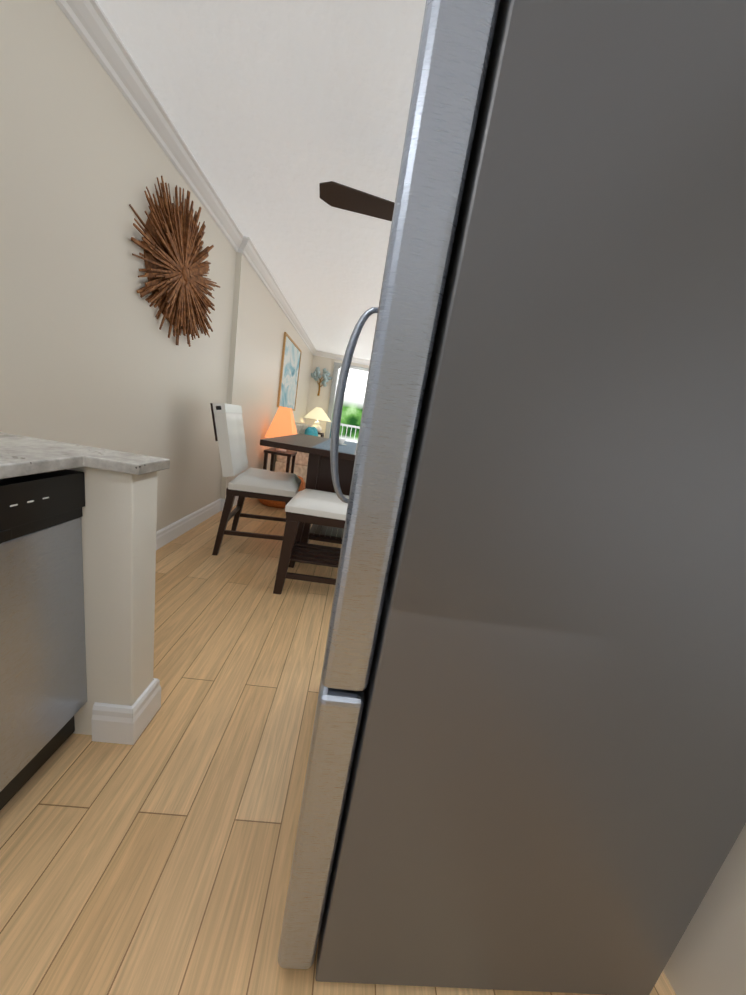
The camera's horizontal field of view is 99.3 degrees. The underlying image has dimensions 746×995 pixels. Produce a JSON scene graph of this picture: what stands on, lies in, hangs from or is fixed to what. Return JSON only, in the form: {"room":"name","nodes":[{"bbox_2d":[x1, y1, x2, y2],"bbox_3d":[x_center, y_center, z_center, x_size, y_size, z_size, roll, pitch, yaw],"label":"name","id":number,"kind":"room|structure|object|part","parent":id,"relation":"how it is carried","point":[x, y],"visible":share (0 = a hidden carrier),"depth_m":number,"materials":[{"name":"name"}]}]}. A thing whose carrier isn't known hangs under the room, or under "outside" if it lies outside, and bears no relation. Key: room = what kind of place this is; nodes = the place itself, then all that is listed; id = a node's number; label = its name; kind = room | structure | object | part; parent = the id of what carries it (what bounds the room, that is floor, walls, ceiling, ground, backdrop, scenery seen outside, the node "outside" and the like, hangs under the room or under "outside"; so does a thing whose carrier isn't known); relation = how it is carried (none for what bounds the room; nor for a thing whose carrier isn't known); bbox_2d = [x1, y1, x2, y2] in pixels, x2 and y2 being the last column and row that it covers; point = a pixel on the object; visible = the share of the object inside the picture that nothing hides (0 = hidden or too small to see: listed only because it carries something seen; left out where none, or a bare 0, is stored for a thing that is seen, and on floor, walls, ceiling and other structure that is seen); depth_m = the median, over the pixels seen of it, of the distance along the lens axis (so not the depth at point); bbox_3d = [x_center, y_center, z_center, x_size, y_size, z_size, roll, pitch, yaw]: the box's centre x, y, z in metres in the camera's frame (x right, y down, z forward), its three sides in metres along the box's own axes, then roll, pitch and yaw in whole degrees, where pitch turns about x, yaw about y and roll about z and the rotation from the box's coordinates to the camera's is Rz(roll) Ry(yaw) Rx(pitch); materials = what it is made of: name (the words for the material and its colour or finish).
{"room":"dining room and kitchen","nodes":[
{"label":"dining room and kitchen","id":0,"kind":"room"},
{"bbox_2d":[68,467,157,734],"bbox_3d":[-1.084,0.293,0.964,0.750,0.884,0.108,9,12,-4],"label":"wall","id":1,"kind":"structure","parent":0,"point":[119,518],"depth_m":0.93,"materials":[{"name":"white paint"}]},
{"bbox_2d":[0,0,312,530],"bbox_3d":[-1.399,-0.934,2.231,0.170,2.600,10.300,9,12,-4],"label":"wall","id":2,"kind":"structure","parent":0,"point":[92,354],"depth_m":1.50,"materials":[{"name":"beige paint"}]},
{"bbox_2d":[91,496,247,744],"bbox_3d":[-1.252,-0.068,4.210,0.766,0.134,6.639,9,12,-4],"label":"baseboard","id":3,"kind":"structure","parent":2,"relation":"attached to","point":[118,724],"depth_m":1.03,"materials":[{"name":"white wood"}]},
{"bbox_2d":[129,176,219,346],"bbox_3d":[-1.228,-1.465,2.049,0.117,0.911,0.922,9,12,-4],"label":"wall art","id":4,"kind":"object","parent":2,"relation":"attached to","point":[177,284],"visible":1,"depth_m":1.95},
{"bbox_2d":[54,0,369,365],"bbox_3d":[0.613,-2.138,3.826,3.749,0.098,6.597,9,12,-4],"label":"crown molding","id":5,"kind":"structure","parent":2,"relation":"attached to","point":[93,26],"depth_m":1.67,"materials":[{"name":"white"}]},
{"bbox_2d":[277,332,301,410],"bbox_3d":[-1.348,-1.971,5.173,0.028,1.043,1.190,9,12,-4],"label":"framed painting","id":6,"kind":"object","parent":2,"relation":"attached to","point":[289,372],"visible":0.96,"depth_m":5.05,"materials":[{"name":"paper"}]},
{"bbox_2d":[97,0,425,359],"bbox_3d":[0.752,-2.214,3.813,4.000,0.100,6.600,9,12,-4],"label":"ceiling","id":7,"kind":"structure","parent":0,"point":[278,112],"depth_m":1.54,"materials":[{"name":"white paint"}]},
{"bbox_2d":[319,181,394,220],"bbox_3d":[0.417,-1.556,1.673,1.018,0.360,1.018,18,15,34],"label":"ceiling fan","id":8,"kind":"object","parent":7,"relation":"hanging from","point":[336,195],"visible":0.06,"depth_m":1.61,"materials":[{"name":"brown wood"}]},
{"bbox_2d":[305,355,368,436],"bbox_3d":[0.500,-1.745,7.350,4.050,2.600,0.100,9,12,-4],"label":"wall","id":9,"kind":"structure","parent":0,"point":[321,400],"depth_m":7.08,"materials":[{"name":"beige paint"}]},
{"bbox_2d":[311,367,331,395],"bbox_3d":[-1.158,-2.565,7.033,0.470,0.608,0.052,9,12,-4],"label":"art","id":10,"kind":"object","parent":9,"relation":"attached to","point":[326,374],"visible":1,"depth_m":6.99,"materials":[{"name":"blue metal"}]},
{"bbox_2d":[325,362,341,437],"bbox_3d":[-0.896,-2.156,7.114,0.159,1.630,0.062,9,12,-4],"label":"window blinds","id":11,"kind":"object","parent":9,"relation":"attached to","point":[332,396],"depth_m":7.08,"materials":[{"name":"silver metal"}]},
{"bbox_2d":[350,365,368,370],"bbox_3d":[-0.297,-2.840,6.979,0.404,0.059,0.062,9,12,-4],"label":"window blinds","id":12,"kind":"object","parent":9,"relation":"attached to","point":[351,366],"depth_m":6.95,"materials":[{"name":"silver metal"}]},
{"bbox_2d":[0,483,675,994],"bbox_3d":[0.333,0.671,2.661,4.300,0.100,10.300,9,12,-4],"label":"floor","id":13,"kind":"structure","parent":0,"point":[156,857],"depth_m":0.86,"materials":[{"name":"brown wood"}]},
{"bbox_2d":[0,488,86,809],"bbox_3d":[-1.134,0.372,0.597,0.622,0.872,0.635,9,12,-4],"label":"dishwasher","id":14,"kind":"object","parent":13,"relation":"on","point":[43,689],"depth_m":0.79,"materials":[{"name":"grey metal"}]},
{"bbox_2d":[0,432,169,507],"bbox_3d":[-0.957,0.094,-0.184,0.774,0.030,2.302,9,12,-4],"label":"countertop","id":15,"kind":"structure","parent":14,"relation":"on","point":[32,469],"depth_m":0.78,"materials":[{"name":"white stone"}]},
{"bbox_2d":[210,403,300,555],"bbox_3d":[-0.888,-0.128,2.508,0.660,1.097,0.498,8,13,-10],"label":"dining chair","id":16,"kind":"object","parent":13,"relation":"on","point":[229,433],"visible":0.83,"depth_m":2.31,"materials":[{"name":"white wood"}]},
{"bbox_2d":[263,448,296,473],"bbox_3d":[-1.318,-0.364,4.448,0.360,0.580,0.400,9,12,-4],"label":"end table","id":17,"kind":"object","parent":13,"relation":"on","point":[273,452],"visible":0.54,"depth_m":4.26,"materials":[{"name":"black wood"}]},
{"bbox_2d":[265,406,296,451],"bbox_3d":[-1.221,-0.928,4.323,0.379,0.589,0.379,9,12,-4],"label":"table lamp","id":18,"kind":"object","parent":17,"relation":"on","point":[283,423],"visible":0.69,"depth_m":4.18,"materials":[{"name":"orange fabric"}]},
{"bbox_2d":[258,475,304,507],"bbox_3d":[-1.139,-0.099,3.920,0.590,0.354,0.590,9,12,-4],"label":"wicker basket","id":19,"kind":"object","parent":13,"relation":"on","point":[275,504],"visible":0.19,"depth_m":3.72,"materials":[{"name":"orange wicker"}]},
{"bbox_2d":[274,423,330,482],"bbox_3d":[-1.080,-0.807,5.762,0.940,0.950,1.650,9,12,-4],"label":"sofa","id":20,"kind":"object","parent":13,"relation":"on","point":[301,464],"visible":0.31,"depth_m":5.01,"materials":[{"name":"fabric"}]},
{"bbox_2d":[304,427,313,435],"bbox_3d":[-1.072,-0.997,5.359,0.162,0.376,0.380,9,12,-4],"label":"sofa pillow","id":21,"kind":"object","parent":20,"relation":"on","point":[309,430],"visible":0.29,"depth_m":5.19,"materials":[{"name":"teal fabric"}]},
{"bbox_2d":[312,427,317,435],"bbox_3d":[-1.088,-1.097,5.798,0.162,0.376,0.380,9,12,-4],"label":"sofa pillow","id":22,"kind":"object","parent":20,"relation":"on","point":[315,431],"visible":0.15,"depth_m":5.68,"materials":[{"name":"teal fabric"}]},
{"bbox_2d":[260,434,356,543],"bbox_3d":[-0.382,-0.055,3.034,1.000,0.900,1.500,9,12,-4],"label":"dining table","id":23,"kind":"object","parent":13,"relation":"on","point":[319,477],"visible":0.4,"depth_m":2.46,"materials":[{"name":"black wood"}]},
{"bbox_2d":[312,439,330,449],"bbox_3d":[-0.391,-0.478,2.822,0.120,0.005,1.267,9,12,-4],"label":"table runner","id":24,"kind":"object","parent":23,"relation":"on","point":[325,445],"depth_m":2.48,"materials":[{"name":"fabric"}]},
{"bbox_2d":[338,441,356,453],"bbox_3d":[-0.230,-0.474,2.927,0.144,0.005,1.464,9,12,-4],"label":"table runner","id":25,"kind":"object","parent":23,"relation":"on","point":[349,448],"depth_m":2.69,"materials":[{"name":"fabric"}]},
{"bbox_2d":[339,438,346,444],"bbox_3d":[-0.302,-0.516,2.931,0.132,0.051,0.132,9,12,-4],"label":"cup","id":26,"kind":"object","parent":25,"relation":"on","point":[341,441],"visible":0.65,"depth_m":2.90,"materials":[{"name":"white ceramic"}]},
{"bbox_2d":[273,489,348,594],"bbox_3d":[-0.056,0.338,2.160,1.070,0.624,0.416,9,12,-4],"label":"chair","id":27,"kind":"object","parent":13,"relation":"on","point":[316,507],"visible":0.44,"depth_m":1.96,"materials":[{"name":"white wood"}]},
{"bbox_2d":[278,0,745,994],"bbox_3d":[0.289,0.091,0.842,0.904,1.780,0.760,9,12,-4],"label":"refrigerator","id":28,"kind":"object","parent":13,"relation":"on","point":[526,766],"visible":1,"depth_m":0.44,"materials":[{"name":"grey metal"}]},
{"bbox_3d":[-0.075,-0.273,0.981,0.093,0.595,0.027,9,12,-4],"label":"handle","id":29,"kind":"part","parent":28,"relation":"part of","materials":[{"name":"silver metal"}]},
{"bbox_2d":[663,824,745,994],"bbox_3d":[0.981,0.109,-0.616,0.100,2.600,3.920,9,12,-4],"label":"wall","id":30,"kind":"structure","parent":0,"point":[708,956],"depth_m":0.64,"materials":[{"name":"beige paint"}]},
{"label":"outside","id":31,"kind":"structure","parent":0,"visible":0},
{"bbox_2d":[330,369,363,442],"bbox_3d":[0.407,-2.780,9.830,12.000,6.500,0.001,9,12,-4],"label":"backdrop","id":32,"kind":"structure","parent":31,"point":[352,408],"depth_m":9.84,"materials":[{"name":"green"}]},
{"bbox_3d":[0.070,-0.682,8.552,4.200,0.095,1.800,9,12,-4],"label":"floor","id":33,"kind":"structure","parent":31,"visible":0},
{"bbox_2d":[340,423,359,441],"bbox_3d":[0.147,-1.442,9.125,4.200,0.980,0.050,9,12,-4],"label":"railing","id":34,"kind":"object","parent":33,"relation":"on","point":[351,426],"visible":0.04,"depth_m":8.96,"materials":[{"name":"white"}]},
{"bbox_3d":[-1.324,-1.046,6.997,0.360,0.800,0.290,9,12,-4],"label":"end table","id":35,"kind":"object","parent":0,"visible":0},
{"bbox_2d":[304,407,330,431],"bbox_3d":[-1.194,-1.668,6.823,0.600,0.514,0.600,9,12,-4],"label":"table lamp","id":36,"kind":"object","parent":35,"relation":"on","point":[317,413],"visible":0.85,"depth_m":6.67,"materials":[{"name":"white ceramic"}]},
{"bbox_3d":[0.148,-1.665,7.345,2.420,2.270,0.060,9,12,-4],"label":"window","id":37,"kind":"structure","parent":0,"visible":0},
{"bbox_2d":[340,367,367,396],"bbox_3d":[0.357,-2.437,7.103,2.260,0.550,0.007,9,12,-4],"label":"roller blind","id":38,"kind":"object","parent":37,"relation":"attached to","point":[356,382],"visible":0.07,"depth_m":7.05,"materials":[{"name":"white fabric"}]}
]}

